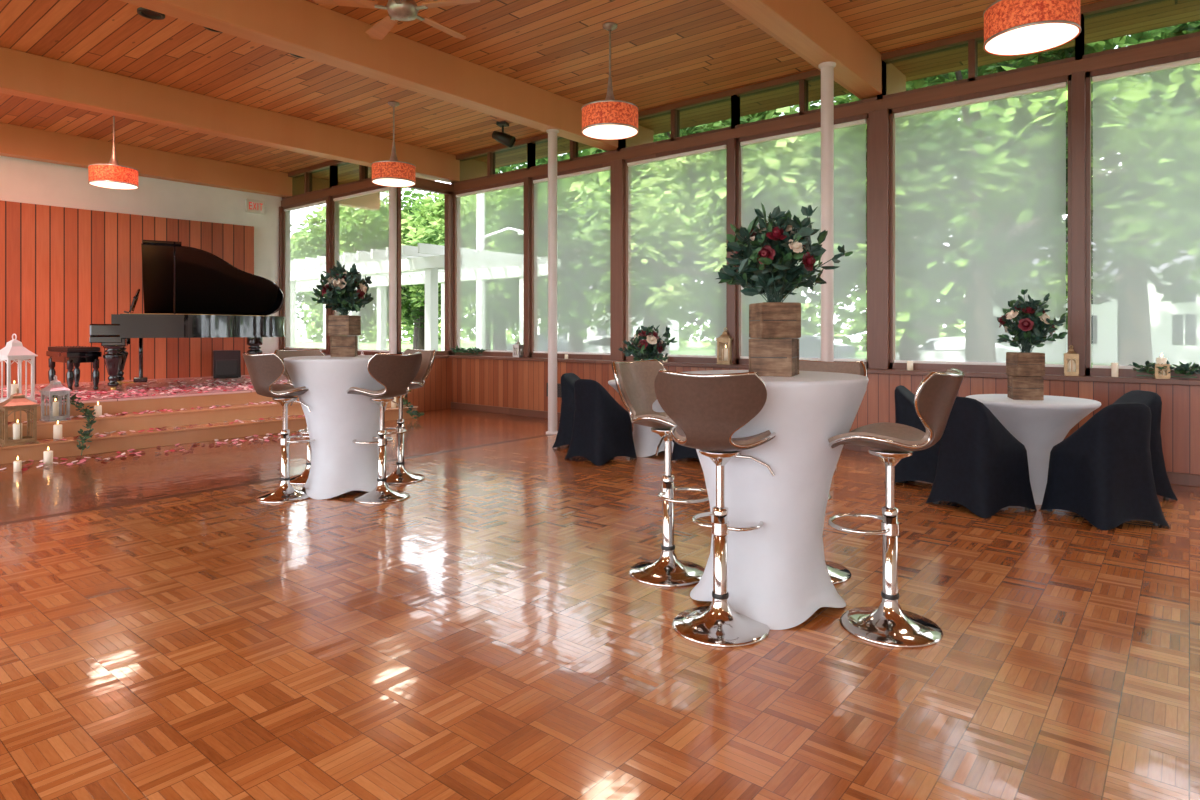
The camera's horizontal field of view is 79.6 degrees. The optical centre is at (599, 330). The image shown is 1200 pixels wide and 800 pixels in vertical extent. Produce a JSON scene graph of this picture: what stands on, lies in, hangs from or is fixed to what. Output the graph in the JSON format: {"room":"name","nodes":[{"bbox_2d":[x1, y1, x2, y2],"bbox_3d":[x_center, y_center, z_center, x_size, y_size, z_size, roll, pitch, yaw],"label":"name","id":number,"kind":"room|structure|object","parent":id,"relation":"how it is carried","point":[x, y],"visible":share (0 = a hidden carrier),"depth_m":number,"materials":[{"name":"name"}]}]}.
{"room":"event hall","nodes":[
{"label":"event hall","id":0,"kind":"room"},
{"bbox_2d":[0,156,281,353],"bbox_3d":[-9.493,-0.820,9.321,0.200,4.200,11.200,0,0,39],"label":"wall","id":1,"kind":"structure","parent":0,"point":[21,180],"depth_m":11.85,"materials":[{"name":"paint"}]},
{"bbox_2d":[246,199,264,213],"bbox_3d":[-6.259,-2.260,13.071,0.055,0.240,0.320,0,0,39],"label":"exit sign","id":2,"kind":"object","parent":1,"relation":"attached to","point":[252,206],"visible":1,"depth_m":13.05,"materials":[{"name":"white"}]},
{"bbox_2d":[281,160,378,206],"bbox_3d":[-4.527,-2.620,12.389,3.600,0.600,0.160,0,0,39],"label":"trim","id":3,"kind":"structure","parent":1,"relation":"attached to","point":[324,166],"depth_m":12.56,"materials":[{"name":"brown wood"}]},
{"bbox_2d":[405,358,451,410],"bbox_3d":[-2.788,0.863,11.703,0.160,0.835,1.260,0,0,39],"label":"wall","id":4,"kind":"structure","parent":0,"point":[436,393],"depth_m":11.73,"materials":[{"name":"brown wood"}]},
{"bbox_2d":[397,185,451,355],"bbox_3d":[-2.836,-0.960,11.613,0.100,2.720,1.060,0,0,39],"label":"window","id":5,"kind":"structure","parent":4,"relation":"in","point":[448,218],"depth_m":11.93,"materials":[{"name":"brown wood"}]},
{"bbox_2d":[451,192,460,354],"bbox_3d":[-2.450,-0.960,12.085,0.100,2.720,0.200,0,0,39],"label":"trim","id":6,"kind":"structure","parent":4,"relation":"attached to","point":[452,194],"depth_m":12.01,"materials":[{"name":"brown wood"}]},
{"bbox_2d":[0,408,1199,799],"bbox_3d":[-2.339,1.380,4.208,17.750,0.200,12.350,0,0,39],"label":"floor","id":7,"kind":"structure","parent":0,"point":[168,631],"depth_m":2.90,"materials":[{"name":"brown wood"}]},
{"bbox_2d":[0,375,417,463],"bbox_3d":[-6.902,1.026,8.886,4.358,0.508,8.010,0,0,39],"label":"stage platform","id":8,"kind":"object","parent":7,"relation":"on","point":[219,429],"visible":0.41,"depth_m":8.40,"materials":[{"name":"brown wood"}]},
{"bbox_2d":[0,334,37,402],"bbox_3d":[-6.197,0.398,7.618,0.288,0.744,0.288,0,0,22],"label":"candle lantern","id":9,"kind":"object","parent":8,"relation":"on","point":[14,350],"visible":0.86,"depth_m":7.58,"materials":[{"name":"white metal"}]},
{"bbox_2d":[0,388,39,446],"bbox_3d":[-5.752,0.838,7.111,0.288,0.544,0.288,0,0,39],"label":"candle lantern","id":10,"kind":"object","parent":8,"relation":"on","point":[17,401],"visible":1,"depth_m":7.08,"materials":[{"name":"brown wood"}]},
{"bbox_2d":[39,375,71,421],"bbox_3d":[-5.747,0.703,7.598,0.207,0.474,0.207,0,0,28],"label":"candle lantern","id":11,"kind":"object","parent":8,"relation":"on","point":[55,387],"visible":1,"depth_m":7.56,"materials":[{"name":"grey metal"}]},
{"bbox_2d":[48,393,95,455],"bbox_3d":[-5.497,0.958,7.616,1.071,0.591,0.337,0,0,39],"label":"eucalyptus garland","id":12,"kind":"object","parent":8,"relation":"on","point":[89,415],"visible":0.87,"depth_m":7.61,"materials":[{"name":"green plant"}]},
{"bbox_2d":[46,346,101,390],"bbox_3d":[-7.012,0.487,9.590,0.920,0.566,0.380,0,0,39],"label":"piano bench","id":13,"kind":"object","parent":8,"relation":"on","point":[72,356],"visible":0.91,"depth_m":9.39,"materials":[{"name":"black paint"}]},
{"bbox_2d":[0,200,253,385],"bbox_3d":[-8.554,-0.535,9.877,0.270,2.610,7.450,0,0,39],"label":"wall","id":14,"kind":"structure","parent":8,"relation":"on","point":[64,271],"depth_m":10.92,"materials":[{"name":"brown wood"}]},
{"bbox_2d":[0,377,306,470],"bbox_3d":[-5.654,1.012,9.273,4.164,0.527,4.060,0,0,39],"label":"rose petals","id":15,"kind":"object","parent":8,"relation":"on","point":[178,387],"visible":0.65,"depth_m":8.70,"materials":[{"name":"pink"}]},
{"bbox_2d":[89,240,284,389],"bbox_3d":[-5.746,-0.219,10.277,2.403,1.978,1.545,0,0,-31],"label":"grand piano","id":16,"kind":"object","parent":8,"relation":"on","point":[189,292],"visible":0.91,"depth_m":10.18,"materials":[{"name":"black paint"}]},
{"bbox_2d":[213,350,240,377],"bbox_3d":[-6.162,0.545,11.893,0.400,0.450,0.298,0,0,-29],"label":"floor monitor","id":17,"kind":"object","parent":8,"relation":"on","point":[226,363],"visible":0.99,"depth_m":11.79,"materials":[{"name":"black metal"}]},
{"bbox_2d":[243,352,314,502],"bbox_3d":[-2.444,0.720,5.547,0.496,1.119,0.564,0,0,34],"label":"bar stool","id":18,"kind":"object","parent":7,"relation":"on","point":[264,370],"visible":0.88,"depth_m":5.43,"materials":[{"name":"silver metal"}]},
{"bbox_2d":[274,349,324,484],"bbox_3d":[-2.503,0.720,6.218,0.564,1.119,0.496,0,0,39],"label":"bar stool","id":19,"kind":"object","parent":7,"relation":"on","point":[301,479],"visible":0.21,"depth_m":6.18,"materials":[{"name":"silver metal"}]},
{"bbox_2d":[283,355,388,499],"bbox_3d":[-2.059,0.745,5.821,0.916,1.070,0.916,0,0,14],"label":"cocktail table","id":20,"kind":"object","parent":7,"relation":"on","point":[339,465],"visible":0.74,"depth_m":5.55,"materials":[{"name":"white fabric"}]},
{"bbox_2d":[311,261,373,356],"bbox_3d":[-2.117,-0.180,5.891,0.491,0.781,0.507,0,0,3],"label":"centerpiece","id":21,"kind":"object","parent":20,"relation":"on","point":[344,330],"visible":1,"depth_m":5.82,"materials":[{"name":"green plant"}]},
{"bbox_2d":[347,352,421,503],"bbox_3d":[-1.667,0.720,5.518,0.564,1.119,0.496,0,0,38],"label":"bar stool","id":22,"kind":"object","parent":7,"relation":"on","point":[395,372],"visible":0.98,"depth_m":5.42,"materials":[{"name":"silver metal"}]},
{"bbox_2d":[389,187,396,353],"bbox_3d":[-3.210,-0.610,11.156,0.170,3.780,0.170,0,0,39],"label":"support column","id":23,"kind":"structure","parent":7,"relation":"on","point":[392,190],"depth_m":11.11,"materials":[{"name":"metal"}]},
{"bbox_2d":[385,349,435,483],"bbox_3d":[-1.708,0.720,6.224,0.496,1.119,0.564,0,0,39],"label":"bar stool","id":24,"kind":"object","parent":7,"relation":"on","point":[400,475],"visible":0.56,"depth_m":6.20,"materials":[{"name":"silver metal"}]},
{"bbox_2d":[546,129,558,434],"bbox_3d":[-0.592,-0.610,8.987,0.170,3.780,0.170,0,0,39],"label":"support column","id":25,"kind":"structure","parent":7,"relation":"on","point":[552,133],"depth_m":8.94,"materials":[{"name":"paint"}]},
{"bbox_2d":[552,373,579,447],"bbox_3d":[-0.172,0.876,7.990,0.576,0.808,0.521,0,0,25],"label":"covered chair","id":26,"kind":"object","parent":7,"relation":"on","point":[564,434],"visible":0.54,"depth_m":7.85,"materials":[{"name":"black fabric"}]},
{"bbox_2d":[565,379,636,465],"bbox_3d":[0.008,0.876,7.198,0.576,0.808,0.521,0,0,-45],"label":"covered chair","id":27,"kind":"object","parent":7,"relation":"on","point":[602,432],"visible":0.98,"depth_m":7.02,"materials":[{"name":"black fabric"}]},
{"bbox_2d":[608,380,673,456],"bbox_3d":[0.538,0.905,7.636,0.910,0.750,0.910,0,0,22],"label":"round table","id":28,"kind":"object","parent":7,"relation":"on","point":[646,442],"visible":0.2,"depth_m":7.44,"materials":[{"name":"white fabric"}]},
{"bbox_2d":[618,325,676,360],"bbox_3d":[0.532,0.230,7.604,0.523,0.600,0.548,0,0,-25],"label":"centerpiece","id":29,"kind":"object","parent":28,"relation":"on","point":[652,346],"visible":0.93,"depth_m":7.56,"materials":[{"name":"green plant"}]},
{"bbox_2d":[612,359,708,586],"bbox_3d":[0.352,0.720,3.816,0.564,1.119,0.496,0,0,39],"label":"bar stool","id":30,"kind":"object","parent":7,"relation":"on","point":[635,380],"visible":0.7,"depth_m":3.78,"materials":[{"name":"silver metal"}]},
{"bbox_2d":[672,441,698,460],"bbox_3d":[1.068,0.876,7.138,0.576,0.808,0.521,0,0,39],"label":"covered chair","id":31,"kind":"object","parent":7,"relation":"on","point":[679,451],"visible":0.04,"depth_m":7.04,"materials":[{"name":"black fabric"}]},
{"bbox_2d":[654,369,775,647],"bbox_3d":[0.509,0.720,3.104,0.496,1.119,0.564,0,0,25],"label":"bar stool","id":32,"kind":"object","parent":7,"relation":"on","point":[707,410],"visible":0.97,"depth_m":2.97,"materials":[{"name":"silver metal"}]},
{"bbox_2d":[679,370,868,629],"bbox_3d":[0.797,0.745,3.444,0.916,1.070,0.916,0,0,8],"label":"cocktail table","id":33,"kind":"object","parent":7,"relation":"on","point":[778,574],"visible":0.7,"depth_m":3.18,"materials":[{"name":"white fabric"}]},
{"bbox_2d":[716,203,852,376],"bbox_3d":[0.840,-0.197,3.428,0.550,0.814,0.526,0,0,-6],"label":"centerpiece","id":34,"kind":"object","parent":33,"relation":"on","point":[766,256],"visible":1,"depth_m":3.33,"materials":[{"name":"green plant"}]},
{"bbox_2d":[818,61,836,467],"bbox_3d":[2.132,-0.610,6.758,0.170,3.780,0.170,0,0,39],"label":"support column","id":35,"kind":"structure","parent":7,"relation":"on","point":[827,68],"depth_m":6.71,"materials":[{"name":"paint"}]},
{"bbox_2d":[799,359,867,584],"bbox_3d":[1.132,0.720,3.835,0.496,1.119,0.564,0,0,42],"label":"bar stool","id":36,"kind":"object","parent":7,"relation":"on","point":[838,573],"visible":0.09,"depth_m":3.89,"materials":[{"name":"silver metal"}]},
{"bbox_2d":[828,368,964,647],"bbox_3d":[1.261,0.720,3.096,0.564,1.119,0.496,0,0,36],"label":"bar stool","id":37,"kind":"object","parent":7,"relation":"on","point":[887,624],"visible":1,"depth_m":3.04,"materials":[{"name":"silver metal"}]},
{"bbox_2d":[884,385,939,483],"bbox_3d":[2.749,0.876,6.082,0.576,0.808,0.521,0,0,34],"label":"covered chair","id":38,"kind":"object","parent":7,"relation":"on","point":[922,465],"visible":0.43,"depth_m":5.94,"materials":[{"name":"black fabric"}]},
{"bbox_2d":[926,396,1036,517],"bbox_3d":[2.771,0.876,5.250,0.576,0.808,0.521,0,0,-24],"label":"covered chair","id":39,"kind":"object","parent":7,"relation":"on","point":[982,468],"visible":0.84,"depth_m":5.07,"materials":[{"name":"black fabric"}]},
{"bbox_2d":[966,394,1100,504],"bbox_3d":[3.361,0.905,5.622,0.910,0.750,0.910,0,0,22],"label":"round table","id":40,"kind":"object","parent":7,"relation":"on","point":[1039,425],"visible":0.48,"depth_m":5.39,"materials":[{"name":"white fabric"}]},
{"bbox_2d":[997,289,1067,399],"bbox_3d":[3.368,0.105,5.629,0.514,0.848,0.515,0,0,39],"label":"centerpiece","id":41,"kind":"object","parent":40,"relation":"on","point":[1024,370],"visible":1,"depth_m":5.53,"materials":[{"name":"green plant"}]},
{"bbox_2d":[1040,403,1168,530],"bbox_3d":[3.433,0.876,4.922,0.521,0.808,0.576,0,0,-9],"label":"covered chair","id":42,"kind":"object","parent":7,"relation":"on","point":[1102,473],"visible":1,"depth_m":4.71,"materials":[{"name":"black fabric"}]},
{"bbox_2d":[1113,390,1177,499],"bbox_3d":[4.091,0.876,5.679,0.576,0.808,0.521,0,0,-1],"label":"covered chair","id":43,"kind":"object","parent":7,"relation":"on","point":[1163,487],"visible":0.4,"depth_m":5.48,"materials":[{"name":"black fabric"}]},
{"bbox_2d":[0,0,1199,191],"bbox_3d":[-2.070,-3.045,3.826,18.850,0.250,14.300,0,0,39],"label":"ceiling","id":44,"kind":"structure","parent":0,"point":[664,52],"depth_m":7.77,"materials":[{"name":"brown wood"}]},
{"bbox_2d":[88,116,138,189],"bbox_3d":[-6.338,-2.393,9.387,0.550,1.055,0.550,0,0,39],"label":"pendant lamp","id":45,"kind":"object","parent":44,"relation":"hanging from","point":[112,175],"visible":0.93,"depth_m":9.23,"materials":[{"name":"fabric"}]},
{"bbox_2d":[0,123,379,210],"bbox_3d":[-8.666,-2.709,9.936,0.240,0.419,12.800,0,0,39],"label":"ceiling beam","id":46,"kind":"structure","parent":44,"relation":"attached to","point":[21,142],"depth_m":11.65,"materials":[{"name":"brown wood"}]},
{"bbox_2d":[0,46,486,182],"bbox_3d":[-5.997,-2.709,7.751,0.240,0.419,12.800,0,0,39],"label":"ceiling beam","id":47,"kind":"structure","parent":44,"relation":"attached to","point":[22,74],"depth_m":8.89,"materials":[{"name":"brown wood"}]},
{"bbox_2d":[120,0,652,150],"bbox_3d":[-3.366,-2.709,5.598,0.240,0.419,12.800,0,0,39],"label":"ceiling beam","id":48,"kind":"structure","parent":44,"relation":"attached to","point":[303,28],"depth_m":7.01,"materials":[{"name":"brown wood"}]},
{"bbox_2d":[371,101,415,186],"bbox_3d":[-2.640,-2.393,9.216,0.550,1.055,0.550,0,0,39],"label":"pendant lamp","id":49,"kind":"object","parent":44,"relation":"hanging from","point":[392,172],"visible":1,"depth_m":9.04,"materials":[{"name":"fabric"}]},
{"bbox_2d":[313,0,479,39],"bbox_3d":[-1.605,-2.742,5.962,1.327,0.355,1.301,0,0,39],"label":"ceiling fan","id":50,"kind":"object","parent":44,"relation":"hanging from","point":[398,10],"depth_m":5.86,"materials":[{"name":"brown wood"}]},
{"bbox_2d":[492,121,515,147],"bbox_3d":[-1.352,-2.741,10.094,0.338,0.358,0.162,0,0,16],"label":"track spotlight","id":51,"kind":"object","parent":44,"relation":"attached to","point":[503,138],"visible":1,"depth_m":10.04,"materials":[{"name":"black metal"}]},
{"bbox_2d":[581,22,638,139],"bbox_3d":[0.096,-2.393,6.874,0.550,1.055,0.550,0,0,39],"label":"pendant lamp","id":52,"kind":"object","parent":44,"relation":"hanging from","point":[609,118],"visible":1,"depth_m":6.70,"materials":[{"name":"fabric"}]},
{"bbox_2d":[720,0,905,99],"bbox_3d":[-0.642,-2.709,3.368,0.240,0.419,12.800,0,0,39],"label":"ceiling beam","id":53,"kind":"structure","parent":44,"relation":"attached to","point":[810,29],"depth_m":6.49,"materials":[{"name":"brown wood"}]},
{"bbox_2d":[454,0,1199,191],"bbox_3d":[2.883,-2.620,7.746,13.750,0.600,0.160,0,0,39],"label":"trim","id":54,"kind":"structure","parent":44,"relation":"attached to","point":[1192,44],"depth_m":7.60,"materials":[{"name":"brown wood"}]},
{"bbox_2d":[983,0,1080,55],"bbox_3d":[2.808,-2.393,4.693,0.550,1.055,0.550,0,0,39],"label":"pendant lamp","id":55,"kind":"object","parent":44,"relation":"hanging from","point":[1011,27],"visible":1,"depth_m":4.55,"materials":[{"name":"fabric"}]},
{"bbox_2d":[452,358,1199,474],"bbox_3d":[2.877,0.863,7.738,13.750,0.835,0.220,0,0,39],"label":"wall","id":56,"kind":"structure","parent":0,"point":[500,383],"depth_m":7.53,"materials":[{"name":"brown wood"}]},
{"bbox_2d":[416,143,535,356],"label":"window","id":57,"kind":"structure","parent":56,"relation":"in","point":[531,148],"depth_m":11.71,"materials":[{"name":"brown wood"}]},
{"bbox_2d":[524,177,529,357],"bbox_3d":[-1.057,-0.960,10.945,0.100,2.720,0.200,0,0,39],"label":"trim","id":58,"kind":"structure","parent":56,"relation":"attached to","point":[526,179],"depth_m":10.86,"materials":[{"name":"brown wood"}]},
{"bbox_2d":[530,139,625,359],"bbox_3d":[-0.378,-1.225,10.408,1.790,3.250,0.130,0,0,39],"label":"window","id":59,"kind":"structure","parent":56,"relation":"in","point":[534,353],"depth_m":10.79,"materials":[{"name":"brown wood"}]},
{"bbox_2d":[610,159,623,360],"bbox_3d":[0.282,-0.960,9.849,0.200,2.720,0.200,0,0,39],"label":"trim","id":60,"kind":"structure","parent":56,"relation":"attached to","point":[616,166],"depth_m":9.77,"materials":[{"name":"brown wood"}]},
{"bbox_2d":[620,95,739,363],"bbox_3d":[0.969,-1.225,9.306,1.810,3.250,0.130,0,0,39],"label":"window","id":61,"kind":"structure","parent":56,"relation":"in","point":[735,100],"depth_m":9.39,"materials":[{"name":"brown wood"}]},
{"bbox_2d":[727,138,735,363],"bbox_3d":[1.636,-0.960,8.741,0.100,2.720,0.200,0,0,39],"label":"trim","id":62,"kind":"structure","parent":56,"relation":"attached to","point":[731,143],"depth_m":8.66,"materials":[{"name":"brown wood"}]},
{"bbox_2d":[733,61,885,368],"bbox_3d":[2.319,-1.225,8.201,1.800,3.250,0.130,0,0,39],"label":"window","id":63,"kind":"structure","parent":56,"relation":"in","point":[803,84],"depth_m":8.28,"materials":[{"name":"brown wood"}]},
{"bbox_2d":[449,355,1199,385],"bbox_3d":[2.884,0.422,7.700,13.690,0.045,0.350,0,0,39],"label":"trim","id":64,"kind":"structure","parent":56,"relation":"on","point":[1195,382],"depth_m":7.21,"materials":[{"name":"brown wood"}]},
{"bbox_2d":[716,327,732,364],"bbox_3d":[1.517,0.178,8.690,0.175,0.445,0.175,0,0,31],"label":"candle lantern","id":65,"kind":"object","parent":64,"relation":"on","point":[723,354],"visible":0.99,"depth_m":8.65,"materials":[{"name":"brown wood"}]},
{"bbox_2d":[1064,345,1078,375],"bbox_3d":[4.233,0.262,6.466,0.110,0.275,0.110,0,0,31],"label":"candle lantern","id":66,"kind":"object","parent":64,"relation":"on","point":[1071,358],"visible":0.99,"depth_m":6.43,"materials":[{"name":"brown wood"}]},
{"bbox_2d":[1153,353,1169,378],"bbox_3d":[4.728,0.293,6.061,0.103,0.215,0.103,0,0,31],"label":"candle lantern","id":67,"kind":"object","parent":64,"relation":"on","point":[1159,361],"visible":0.95,"depth_m":6.03,"materials":[{"name":"wax"}]},
{"bbox_2d":[1129,360,1199,377],"bbox_3d":[4.747,0.313,6.042,0.513,0.142,0.213,0,0,39],"label":"eucalyptus garland","id":68,"kind":"object","parent":64,"relation":"on","point":[1183,368],"visible":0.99,"depth_m":5.98,"materials":[{"name":"green plant"}]},
{"bbox_2d":[451,402,1199,486],"bbox_3d":[2.824,1.230,7.626,13.690,0.100,0.020,0,0,39],"label":"baseboard","id":69,"kind":"structure","parent":56,"relation":"attached to","point":[1186,479],"depth_m":10.62,"materials":[{"name":"brown wood"}]},
{"bbox_2d":[868,108,888,368],"bbox_3d":[2.983,-0.960,7.638,0.200,2.720,0.200,0,0,39],"label":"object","id":70,"kind":"structure","parent":56,"relation":"attached to","point":[878,120],"depth_m":7.56,"materials":[{"name":"brown wood"}]},
{"bbox_2d":[882,14,1083,374],"bbox_3d":[3.673,-1.225,7.093,1.820,3.250,0.130,0,0,39],"label":"window","id":71,"kind":"structure","parent":56,"relation":"in","point":[1059,82],"depth_m":7.05,"materials":[{"name":"brown wood"}]},
{"bbox_2d":[1072,71,1085,375],"bbox_3d":[4.345,-0.960,6.524,0.100,2.720,0.200,0,0,39],"label":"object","id":72,"kind":"structure","parent":56,"relation":"attached to","point":[1078,78],"depth_m":6.45,"materials":[{"name":"brown wood"}]},
{"bbox_2d":[1079,32,1199,378],"bbox_3d":[5.031,-1.225,5.981,1.810,3.250,0.130,0,0,39],"label":"window","id":73,"kind":"structure","parent":56,"relation":"in","point":[1191,58],"depth_m":6.36,"materials":[{"name":"brown wood"}]},
{"bbox_3d":[-4.563,0.863,12.393,3.540,0.835,0.200,0,0,39],"label":"wall","id":74,"kind":"structure","parent":0,"visible":0},
{"bbox_2d":[279,206,289,349],"bbox_3d":[-5.913,-0.960,13.498,0.050,2.720,0.200,0,0,39],"label":"trim","id":75,"kind":"structure","parent":74,"relation":"attached to","point":[280,207],"depth_m":13.43,"materials":[{"name":"brown wood"}]},
{"bbox_2d":[282,165,337,353],"bbox_3d":[-5.265,-1.225,12.987,1.760,3.250,0.130,0,0,39],"label":"window","id":76,"kind":"structure","parent":74,"relation":"in","point":[333,169],"depth_m":13.42,"materials":[{"name":"brown wood"}]},
{"bbox_2d":[326,196,338,353],"bbox_3d":[-4.617,-0.960,12.437,0.100,2.720,0.200,0,0,39],"label":"trim","id":77,"kind":"structure","parent":74,"relation":"attached to","point":[328,198],"depth_m":12.36,"materials":[{"name":"brown wood"}]},
{"bbox_2d":[331,165,388,354],"bbox_3d":[-3.903,-1.225,11.872,1.880,3.250,0.130,0,0,39],"label":"window","id":78,"kind":"structure","parent":74,"relation":"in","point":[363,170],"depth_m":12.04,"materials":[{"name":"brown wood"}]},
{"label":"outside","id":79,"kind":"structure","parent":0,"visible":0},
{"bbox_2d":[296,339,1199,367],"bbox_3d":[-6.246,1.680,47.628,150.000,0.020,154.200,0,0,39],"label":"lawn","id":80,"kind":"structure","parent":79,"point":[693,348],"depth_m":73.31,"materials":[{"name":"green plant"}]},
{"bbox_2d":[290,202,411,328],"bbox_3d":[-13.195,-2.896,37.843,7.246,9.179,7.153,0,0,-4],"label":"leafy tree","id":81,"kind":"object","parent":80,"relation":"on","point":[348,213],"visible":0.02,"depth_m":36.16,"materials":[{"name":"green plant"}]},
{"bbox_2d":[290,191,420,335],"bbox_3d":[-11.347,-2.743,32.058,7.058,8.872,7.115,0,0,-31],"label":"leafy tree","id":82,"kind":"object","parent":80,"relation":"on","point":[317,235],"visible":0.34,"depth_m":31.09,"materials":[{"name":"green plant"}]},
{"bbox_2d":[290,243,560,350],"bbox_3d":[-7.388,-0.045,20.262,13.900,3.450,4.200,0,0,39],"label":"pergola","id":83,"kind":"object","parent":80,"relation":"on","point":[424,263],"visible":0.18,"depth_m":17.27,"materials":[{"name":"grey paint"}]},
{"bbox_2d":[388,193,476,349],"bbox_3d":[-10.976,-3.495,43.676,8.194,10.380,8.089,0,0,-26],"label":"leafy tree","id":84,"kind":"object","parent":80,"relation":"on","point":[406,305],"visible":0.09,"depth_m":42.44,"materials":[{"name":"green plant"}]},
{"bbox_2d":[401,164,570,349],"bbox_3d":[-4.888,-2.772,28.698,7.161,8.929,7.104,0,0,40],"label":"leafy tree","id":85,"kind":"object","parent":80,"relation":"on","point":[434,235],"visible":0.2,"depth_m":28.25,"materials":[{"name":"green plant"}]},
{"bbox_2d":[401,160,583,349],"bbox_3d":[-5.592,-3.843,36.739,9.045,11.078,9.596,0,0,31],"label":"leafy tree","id":86,"kind":"object","parent":80,"relation":"on","point":[499,343],"visible":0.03,"depth_m":35.10,"materials":[{"name":"green plant"}]},
{"bbox_2d":[476,193,523,349],"bbox_3d":[-3.511,-3.020,22.698,2.700,9.400,0.312,0,0,5],"label":"utility pole","id":87,"kind":"object","parent":80,"relation":"on","point":[480,284],"visible":0.48,"depth_m":22.60,"materials":[{"name":"grey paint"}]},
{"bbox_2d":[506,335,568,351],"bbox_3d":[-3.600,0.950,43.006,4.450,1.460,1.860,0,0,39],"label":"parked car","id":88,"kind":"object","parent":80,"relation":"on","point":[542,341],"visible":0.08,"depth_m":41.73,"materials":[{"name":"grey paint"}]},
{"bbox_2d":[472,149,680,351],"bbox_3d":[-0.832,-2.714,26.340,7.635,8.814,7.197,0,0,-1],"label":"leafy tree","id":89,"kind":"object","parent":80,"relation":"on","point":[576,303],"visible":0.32,"depth_m":24.85,"materials":[{"name":"green plant"}]},
{"bbox_2d":[537,270,678,349],"bbox_3d":[0.716,-1.920,64.027,10.800,7.200,8.800,0,0,34],"label":"neighbouring house","id":90,"kind":"structure","parent":80,"relation":"on","point":[597,331],"depth_m":60.56,"materials":[{"name":"grey"}]},
{"bbox_2d":[583,335,642,352],"bbox_3d":[0.990,0.950,35.115,4.450,1.460,1.860,0,0,39],"label":"parked car","id":91,"kind":"object","parent":80,"relation":"on","point":[599,344],"visible":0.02,"depth_m":34.92,"materials":[{"name":"grey paint"}]},
{"bbox_2d":[536,148,700,327],"bbox_3d":[1.003,-4.033,30.393,9.925,11.459,9.356,0,0,-15],"label":"leafy tree","id":92,"kind":"object","parent":80,"relation":"on","point":[546,158],"visible":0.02,"depth_m":29.23,"materials":[{"name":"green plant"}]},
{"bbox_2d":[298,287,965,351],"bbox_3d":[0.871,-1.814,76.830,124.846,7.884,4.063,0,0,39],"label":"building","id":93,"kind":"structure","parent":80,"relation":"on","point":[953,330],"depth_m":68.03,"materials":[{"name":"green plant"}]},
{"bbox_2d":[557,125,746,354],"bbox_3d":[1.962,-2.671,23.150,6.789,8.727,6.875,0,0,-24],"label":"leafy tree","id":94,"kind":"object","parent":80,"relation":"on","point":[643,276],"visible":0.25,"depth_m":21.71,"materials":[{"name":"green plant"}]},
{"bbox_2d":[569,100,898,355],"bbox_3d":[3.273,-2.670,16.839,6.941,8.725,6.997,0,0,31],"label":"leafy tree","id":95,"kind":"object","parent":80,"relation":"on","point":[686,207],"visible":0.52,"depth_m":15.68,"materials":[{"name":"green plant"}]},
{"bbox_2d":[669,123,851,355],"bbox_3d":[5.985,-3.961,27.400,8.914,11.315,8.802,0,0,20],"label":"leafy tree","id":96,"kind":"object","parent":80,"relation":"on","point":[818,139],"visible":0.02,"depth_m":27.35,"materials":[{"name":"green plant"}]},
{"bbox_2d":[782,112,852,335],"bbox_3d":[12.276,-6.229,42.374,12.952,15.863,13.741,0,0,1],"label":"leafy tree","id":97,"kind":"object","parent":80,"relation":"on","point":[813,296],"visible":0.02,"depth_m":42.05,"materials":[{"name":"green plant"}]},
{"bbox_2d":[798,336,855,358],"bbox_3d":[9.415,0.950,33.646,4.450,1.460,1.860,0,0,39],"label":"parked car","id":98,"kind":"object","parent":80,"relation":"on","point":[809,346],"visible":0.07,"depth_m":32.44,"materials":[{"name":"grey paint"}]},
{"bbox_2d":[783,69,1056,360],"bbox_3d":[8.878,-2.809,20.035,7.094,9.005,7.005,0,0,-17],"label":"leafy tree","id":99,"kind":"object","parent":80,"relation":"on","point":[908,350],"visible":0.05,"depth_m":19.70,"materials":[{"name":"green plant"}]},
{"bbox_2d":[797,69,1065,345],"bbox_3d":[16.619,-7.211,35.983,13.897,17.834,14.079,0,0,29],"label":"leafy tree","id":100,"kind":"object","parent":80,"relation":"on","point":[930,328],"visible":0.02,"depth_m":35.21,"materials":[{"name":"green plant"}]},
{"bbox_2d":[896,337,1024,362],"bbox_3d":[12.924,0.950,26.250,4.450,1.460,1.860,0,0,36],"label":"parked car","id":101,"kind":"object","parent":80,"relation":"on","point":[952,349],"visible":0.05,"depth_m":25.62,"materials":[{"name":"grey paint"}]},
{"bbox_2d":[807,31,1199,362],"bbox_3d":[7.638,-2.701,13.657,7.174,8.787,7.611,0,0,-16],"label":"leafy tree","id":102,"kind":"object","parent":80,"relation":"on","point":[1018,203],"visible":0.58,"depth_m":12.45,"materials":[{"name":"green plant"}]},
{"bbox_2d":[947,20,1199,365],"bbox_3d":[13.781,-4.056,17.773,9.394,11.506,9.966,0,0,-9],"label":"leafy tree","id":103,"kind":"object","parent":80,"relation":"on","point":[1173,86],"visible":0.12,"depth_m":17.47,"materials":[{"name":"green plant"}]},
{"bbox_2d":[991,237,1199,364],"bbox_3d":[28.419,-1.920,41.352,10.800,7.200,8.800,0,0,39],"label":"neighbouring house","id":104,"kind":"structure","parent":80,"relation":"on","point":[1175,328],"depth_m":36.48,"materials":[{"name":"grey paint"}]},
{"bbox_2d":[1091,75,1199,289],"bbox_3d":[26.919,-6.654,28.675,13.005,16.717,13.170,0,0,-36],"label":"leafy tree","id":105,"kind":"object","parent":80,"relation":"on","point":[1197,257],"visible":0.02,"depth_m":28.80,"materials":[{"name":"green plant"}]},
{"bbox_2d":[1157,147,1199,238],"bbox_3d":[13.358,-3.230,11.353,7.898,9.848,7.835,0,0,-9],"label":"leafy tree","id":106,"kind":"object","parent":80,"relation":"on","point":[1186,201],"visible":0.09,"depth_m":13.18,"materials":[{"name":"green plant"}]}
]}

